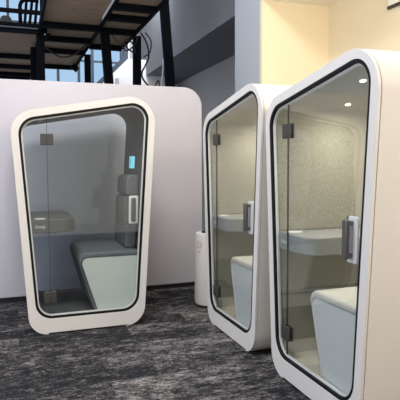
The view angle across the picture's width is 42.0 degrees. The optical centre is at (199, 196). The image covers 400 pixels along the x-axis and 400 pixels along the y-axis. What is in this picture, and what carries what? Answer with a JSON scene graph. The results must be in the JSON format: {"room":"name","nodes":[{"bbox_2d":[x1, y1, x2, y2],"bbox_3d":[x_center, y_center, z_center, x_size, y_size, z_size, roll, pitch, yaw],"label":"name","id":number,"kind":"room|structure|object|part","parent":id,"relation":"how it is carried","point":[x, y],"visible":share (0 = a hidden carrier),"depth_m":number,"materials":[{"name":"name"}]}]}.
{"room":"open-plan office","nodes":[
{"label":"open-plan office","id":0,"kind":"room"},
{"bbox_2d":[0,286,310,399],"bbox_3d":[-2.672,1.328,5.083,10.300,0.060,15.200,-2,4,-20],"label":"floor","id":1,"kind":"structure","parent":0,"point":[174,351],"depth_m":4.24,"materials":[{"name":"carpet"}]},
{"bbox_2d":[11,97,154,333],"bbox_3d":[-1.248,0.139,5.460,1.343,2.253,1.144,-2,4,-20],"label":"booth","id":2,"kind":"object","parent":1,"relation":"on","point":[112,272],"visible":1,"depth_m":5.12,"materials":[{"name":"white plastic"}]},
{"bbox_2d":[70,238,136,309],"bbox_3d":[-1.039,0.802,5.555,0.592,0.574,0.922,-2,4,-20],"label":"bench","id":3,"kind":"object","parent":2,"relation":"on","point":[106,269],"depth_m":5.16,"materials":[{"name":"fabric"}]},
{"bbox_3d":[-1.026,0.824,5.555,0.560,0.530,0.893,-2,4,-20],"label":"seat","id":4,"kind":"part","parent":2,"relation":"part of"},
{"bbox_3d":[-0.794,0.249,5.599,0.146,0.528,0.600,-2,4,-20],"label":"backrest","id":5,"kind":"part","parent":2,"relation":"part of","materials":[{"name":"fabric"}]},
{"bbox_3d":[-0.657,0.131,5.127,0.097,0.275,0.014,-2,4,-20],"label":"handle","id":6,"kind":"part","parent":2,"relation":"part of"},
{"bbox_2d":[0,0,175,86],"bbox_3d":[-3.414,-1.185,8.800,5.518,4.509,6.975,-2,4,-20],"label":"mezzanine","id":7,"kind":"object","parent":1,"relation":"on","point":[64,27],"visible":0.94,"depth_m":7.86,"materials":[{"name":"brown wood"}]},
{"bbox_2d":[0,15,11,21],"bbox_3d":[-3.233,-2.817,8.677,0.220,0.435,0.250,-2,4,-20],"label":"lounge chair","id":8,"kind":"object","parent":7,"relation":"on","point":[5,18],"visible":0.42,"depth_m":8.73,"materials":[{"name":"grey fabric"}]},
{"bbox_3d":[-5.236,-2.700,10.649,3.400,0.026,0.926,-2,4,-20],"label":"deck panel","id":9,"kind":"part","parent":7,"relation":"part of","materials":[{"name":"brown wood"}]},
{"bbox_3d":[-4.894,-2.642,9.690,3.400,0.026,1.066,-2,4,-20],"label":"deck panel","id":10,"kind":"part","parent":7,"relation":"part of","materials":[{"name":"brown wood"}]},
{"bbox_3d":[-4.385,-2.555,8.266,3.400,0.026,1.916,-2,4,-20],"label":"deck panel","id":11,"kind":"part","parent":7,"relation":"part of","materials":[{"name":"brown wood"}]},
{"bbox_3d":[-3.999,-2.711,7.256,3.460,0.060,0.040,-2,4,-20],"label":"guard rail","id":12,"kind":"part","parent":7,"relation":"part of","materials":[{"name":"black metal"}]},
{"bbox_2d":[23,2,27,22],"bbox_3d":[-2.814,-3.131,8.430,0.114,1.090,0.252,1,4,25],"label":"baluster","id":13,"kind":"object","parent":7,"relation":"on","point":[26,3],"visible":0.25,"depth_m":8.37,"materials":[{"name":"black metal"}]},
{"bbox_3d":[-2.644,-2.804,8.032,0.304,0.501,0.060,-2,4,-20],"label":"gooseneck rail","id":14,"kind":"part","parent":7,"relation":"part of","materials":[{"name":"black metal"}]},
{"bbox_2d":[28,2,32,23],"bbox_3d":[-2.767,-3.139,8.553,0.120,1.091,0.267,2,4,33],"label":"baluster","id":15,"kind":"object","parent":7,"relation":"on","point":[31,3],"visible":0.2,"depth_m":8.49,"materials":[{"name":"black metal"}]},
{"bbox_3d":[-2.836,-0.752,9.046,0.130,3.600,0.130,-2,4,-20],"label":"post","id":16,"kind":"part","parent":7,"relation":"part of","materials":[{"name":"black metal"}]},
{"bbox_2d":[34,3,37,23],"bbox_3d":[-2.725,-3.146,8.674,0.116,1.090,0.257,2,4,28],"label":"baluster","id":17,"kind":"object","parent":7,"relation":"on","point":[36,4],"visible":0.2,"depth_m":8.61,"materials":[{"name":"black metal"}]},
{"bbox_3d":[-2.436,-0.704,8.074,0.115,3.620,0.115,-2,4,-20],"label":"post","id":18,"kind":"part","parent":7,"relation":"part of","materials":[{"name":"black metal"}]},
{"bbox_3d":[-2.730,-2.668,9.956,0.815,0.026,1.516,-2,4,-20],"label":"deck panel","id":19,"kind":"part","parent":7,"relation":"part of","materials":[{"name":"brown wood"}]},
{"bbox_3d":[-2.317,-2.598,8.799,0.815,0.026,0.896,-2,4,-20],"label":"deck panel","id":20,"kind":"part","parent":7,"relation":"part of","materials":[{"name":"brown wood"}]},
{"bbox_2d":[45,44,86,57],"bbox_3d":[-2.237,-2.447,8.625,0.777,0.307,0.026,-2,4,-20],"label":"cable","id":21,"kind":"object","parent":7,"relation":"hanging from","point":[83,47],"visible":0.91,"depth_m":8.63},
{"bbox_3d":[-2.022,-2.548,7.972,0.815,0.026,0.816,-2,4,-20],"label":"deck panel","id":22,"kind":"part","parent":7,"relation":"part of","materials":[{"name":"brown wood"}]},
{"bbox_3d":[-1.562,-2.469,6.684,0.815,0.026,1.876,-2,4,-20],"label":"deck panel","id":23,"kind":"part","parent":7,"relation":"part of","materials":[{"name":"brown wood"}]},
{"bbox_3d":[-2.054,-0.793,9.641,0.105,3.600,0.105,-2,4,-20],"label":"post","id":24,"kind":"part","parent":7,"relation":"part of","materials":[{"name":"black metal"}]},
{"bbox_3d":[-1.327,-0.757,8.042,0.376,3.728,0.125,-2,4,-20],"label":"post","id":25,"kind":"part","parent":7,"relation":"part of","materials":[{"name":"black metal"}]},
{"bbox_3d":[-1.437,-2.578,8.413,0.545,0.026,1.096,-2,4,-20],"label":"deck panel","id":26,"kind":"part","parent":7,"relation":"part of","materials":[{"name":"brown wood"}]},
{"bbox_3d":[-1.125,-2.525,7.538,0.545,0.026,0.716,-2,4,-20],"label":"deck panel","id":27,"kind":"part","parent":7,"relation":"part of","materials":[{"name":"brown wood"}]},
{"bbox_2d":[123,38,135,52],"bbox_3d":[-1.110,-2.367,8.181,0.203,0.226,0.024,-2,4,-20],"label":"cable","id":28,"kind":"object","parent":7,"relation":"hanging from","point":[126,38],"visible":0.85,"depth_m":8.18,"materials":[{"name":"black rubber"}]},
{"bbox_2d":[122,36,137,50],"bbox_3d":[-1.093,-2.384,8.101,0.260,0.262,0.024,-2,4,-20],"label":"cable","id":29,"kind":"object","parent":7,"relation":"hanging from","point":[135,36],"visible":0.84,"depth_m":8.11,"materials":[{"name":"black rubber"}]},
{"bbox_3d":[-0.913,-2.489,6.946,0.545,0.026,0.496,-2,4,-20],"label":"deck panel","id":30,"kind":"part","parent":7,"relation":"part of","materials":[{"name":"brown wood"}]},
{"bbox_3d":[-1.010,-0.729,8.369,0.149,3.621,0.115,-2,4,-20],"label":"post","id":31,"kind":"part","parent":7,"relation":"part of","materials":[{"name":"black metal"}]},
{"bbox_3d":[-0.705,-2.454,6.363,0.545,0.026,0.696,-2,4,-20],"label":"deck panel","id":32,"kind":"part","parent":7,"relation":"part of","materials":[{"name":"brown wood"}]},
{"bbox_2d":[140,32,149,85],"bbox_3d":[-0.801,-2.103,8.259,0.289,0.958,0.038,-2,4,-20],"label":"cable","id":33,"kind":"object","parent":7,"relation":"hanging from","point":[142,35],"visible":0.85,"depth_m":8.22,"materials":[{"name":"black rubber"}]},
{"bbox_2d":[143,32,151,56],"bbox_3d":[-0.827,-2.381,8.196,0.142,0.395,0.022,-2,4,-20],"label":"cable","id":34,"kind":"object","parent":7,"relation":"hanging from","point":[145,32],"visible":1,"depth_m":8.20,"materials":[{"name":"black rubber"}]},
{"bbox_2d":[161,61,163,85],"bbox_3d":[-0.591,-1.811,8.027,0.097,0.623,0.027,-2,4,-20],"label":"cable","id":35,"kind":"object","parent":7,"relation":"hanging from","point":[163,61],"visible":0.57,"depth_m":8.02,"materials":[{"name":"grey rubber"}]},
{"bbox_3d":[-0.405,-1.143,7.890,0.460,4.509,0.120,-2,4,-20],"label":"post","id":36,"kind":"part","parent":7,"relation":"part of","materials":[{"name":"black metal"}]},
{"bbox_2d":[0,79,201,302],"bbox_3d":[-2.873,-0.055,6.134,5.896,2.572,0.750,-2,4,-20],"label":"partition wall","id":37,"kind":"structure","parent":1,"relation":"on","point":[86,156],"depth_m":6.28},
{"bbox_2d":[97,45,164,85],"bbox_3d":[-2.631,-1.405,11.783,3.800,4.560,0.095,-2,4,-20],"label":"balustrade","id":38,"kind":"object","parent":1,"relation":"on","point":[123,69],"visible":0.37,"depth_m":11.99,"materials":[{"name":"white paint"}]},
{"bbox_3d":[-2.212,-2.654,11.854,1.171,1.171,0.090,-2,4,-20],"label":"handrail","id":39,"kind":"part","parent":38,"relation":"part of","materials":[{"name":"grey metal"}]},
{"bbox_3d":[-1.719,-3.437,11.988,0.100,0.540,0.090,-2,4,-20],"label":"newel post","id":40,"kind":"part","parent":38,"relation":"part of","materials":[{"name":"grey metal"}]},
{"bbox_3d":[-2.629,-1.136,11.797,3.800,4.020,0.080,-2,4,-20],"label":"panel","id":41,"kind":"part","parent":38,"relation":"part of","materials":[{"name":"white paint"}]},
{"bbox_2d":[195,231,207,307],"bbox_3d":[0.114,0.814,5.897,0.356,0.838,0.356,-2,4,-20],"label":"air purifier","id":42,"kind":"object","parent":1,"relation":"on","point":[200,236],"visible":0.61,"depth_m":5.76,"materials":[{"name":"white plastic"}]},
{"bbox_2d":[203,84,290,350],"bbox_3d":[0.755,0.164,4.909,1.144,2.253,1.343,-2,4,-20],"label":"booth","id":43,"kind":"object","parent":1,"relation":"on","point":[234,132],"visible":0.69,"depth_m":5.05,"materials":[{"name":"white plastic"}]},
{"bbox_3d":[0.287,0.133,4.739,0.018,1.996,1.168,-2,4,-20],"label":"glazing trim","id":44,"kind":"part","parent":43,"relation":"part of","materials":[{"name":"clear glass"}]},
{"bbox_3d":[0.439,-0.269,5.377,0.695,0.893,0.076,-2,4,-20],"label":"felt panel","id":45,"kind":"part","parent":43,"relation":"part of","materials":[{"name":"beige fabric"}]},
{"bbox_3d":[0.268,0.177,4.735,0.020,2.250,1.340,-2,4,-20],"label":"frame","id":46,"kind":"part","parent":43,"relation":"part of","materials":[{"name":"white plastic"}]},
{"bbox_2d":[230,256,252,320],"bbox_3d":[0.812,0.844,4.745,0.922,0.574,0.592,-2,4,-20],"label":"bench","id":47,"kind":"object","parent":43,"relation":"on","point":[241,266],"depth_m":4.64,"materials":[{"name":"beige fabric"}]},
{"bbox_3d":[0.811,0.867,4.734,0.893,0.530,0.560,-2,4,-20],"label":"seat","id":48,"kind":"part","parent":43,"relation":"part of","materials":[{"name":"white plastic"}]},
{"bbox_3d":[0.424,0.176,4.317,0.014,0.275,0.097,-2,4,-20],"label":"handle","id":49,"kind":"part","parent":43,"relation":"part of","materials":[{"name":"silver metal"}]},
{"bbox_2d":[266,49,399,399],"bbox_3d":[1.231,0.242,3.628,1.144,2.253,1.343,-2,4,-19],"label":"booth","id":50,"kind":"object","parent":1,"relation":"on","point":[333,136],"visible":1,"depth_m":3.60,"materials":[{"name":"white plastic"}]},
{"bbox_3d":[0.918,-0.191,4.099,0.695,0.893,0.076,-2,4,-19],"label":"felt panel","id":51,"kind":"part","parent":50,"relation":"part of","materials":[{"name":"beige fabric"}]},
{"bbox_3d":[0.762,0.211,3.463,0.018,1.996,1.168,-2,4,-19],"label":"glazing trim","id":52,"kind":"part","parent":50,"relation":"part of","materials":[{"name":"clear glass"}]},
{"bbox_2d":[310,286,356,377],"bbox_3d":[1.286,0.922,3.465,0.922,0.574,0.592,-2,4,-19],"label":"bench","id":53,"kind":"object","parent":50,"relation":"on","point":[333,311],"depth_m":3.34,"materials":[{"name":"beige fabric"}]},
{"bbox_3d":[1.285,0.944,3.453,0.893,0.530,0.560,-2,4,-19],"label":"seat","id":54,"kind":"part","parent":50,"relation":"part of","materials":[{"name":"white plastic"}]},
{"bbox_3d":[0.895,0.254,3.039,0.014,0.275,0.097,-2,4,-19],"label":"handle","id":55,"kind":"part","parent":50,"relation":"part of","materials":[{"name":"silver metal"}]},
{"bbox_2d":[177,55,234,230],"bbox_3d":[0.583,-0.888,10.468,0.150,3.660,6.604,-2,4,-20],"label":"wall","id":56,"kind":"structure","parent":0,"point":[214,85],"depth_m":11.11,"materials":[{"name":"paint"}]},
{"bbox_2d":[136,0,234,83],"bbox_3d":[0.074,-3.868,10.105,1.200,2.340,6.604,-2,4,-20],"label":"wall","id":57,"kind":"structure","parent":56,"relation":"attached to","point":[202,31],"depth_m":9.49,"materials":[{"name":"grey paint"}]},
{"bbox_2d":[235,0,260,92],"bbox_3d":[1.161,-1.828,6.714,1.226,6.000,0.734,-2,4,-20],"label":"wall","id":58,"kind":"structure","parent":0,"point":[247,12],"depth_m":6.49,"materials":[{"name":"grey paint"}]},
{"bbox_2d":[260,0,328,85],"bbox_3d":[1.302,-0.564,6.418,1.224,3.512,0.060,-2,4,-20],"label":"wall","id":59,"kind":"structure","parent":0,"point":[294,37],"depth_m":6.23,"materials":[{"name":"paint"}]},
{"bbox_2d":[273,0,341,6],"bbox_3d":[2.328,-2.178,3.145,1.058,0.108,6.600,-2,4,-20],"label":"ceiling","id":60,"kind":"structure","parent":0,"point":[327,3],"depth_m":6.20,"materials":[{"name":"beige paint"}]},
{"bbox_2d":[328,0,399,62],"bbox_3d":[2.766,-0.384,3.410,0.147,3.515,6.600,-2,4,-20],"label":"wall","id":61,"kind":"structure","parent":0,"point":[353,24],"depth_m":5.77,"materials":[{"name":"beige paint"}]},
{"bbox_2d":[387,0,399,9],"bbox_3d":[2.058,-2.052,5.015,0.028,0.300,0.725,-2,4,-20],"label":"wall fixture","id":62,"kind":"object","parent":61,"relation":"attached to","point":[391,3],"visible":1,"depth_m":5.28,"materials":[{"name":"beige paint"}]},
{"bbox_3d":[-4.332,-2.148,12.255,8.150,6.000,0.200,-2,4,-20],"label":"wall","id":63,"kind":"structure","parent":0,"visible":0},
{"bbox_2d":[6,0,122,82],"bbox_3d":[-4.585,-3.663,12.062,5.620,2.450,0.120,-2,4,-20],"label":"window","id":64,"kind":"structure","parent":63,"relation":"in","point":[93,61],"depth_m":12.72,"materials":[{"name":"blue glass"}]},
{"bbox_2d":[129,39,132,58],"bbox_3d":[-1.705,-3.594,12.983,0.100,0.730,0.030,-2,4,-20],"label":"trim","id":65,"kind":"structure","parent":63,"relation":"attached to","point":[130,43],"depth_m":12.96,"materials":[{"name":"white paint"}]}
]}

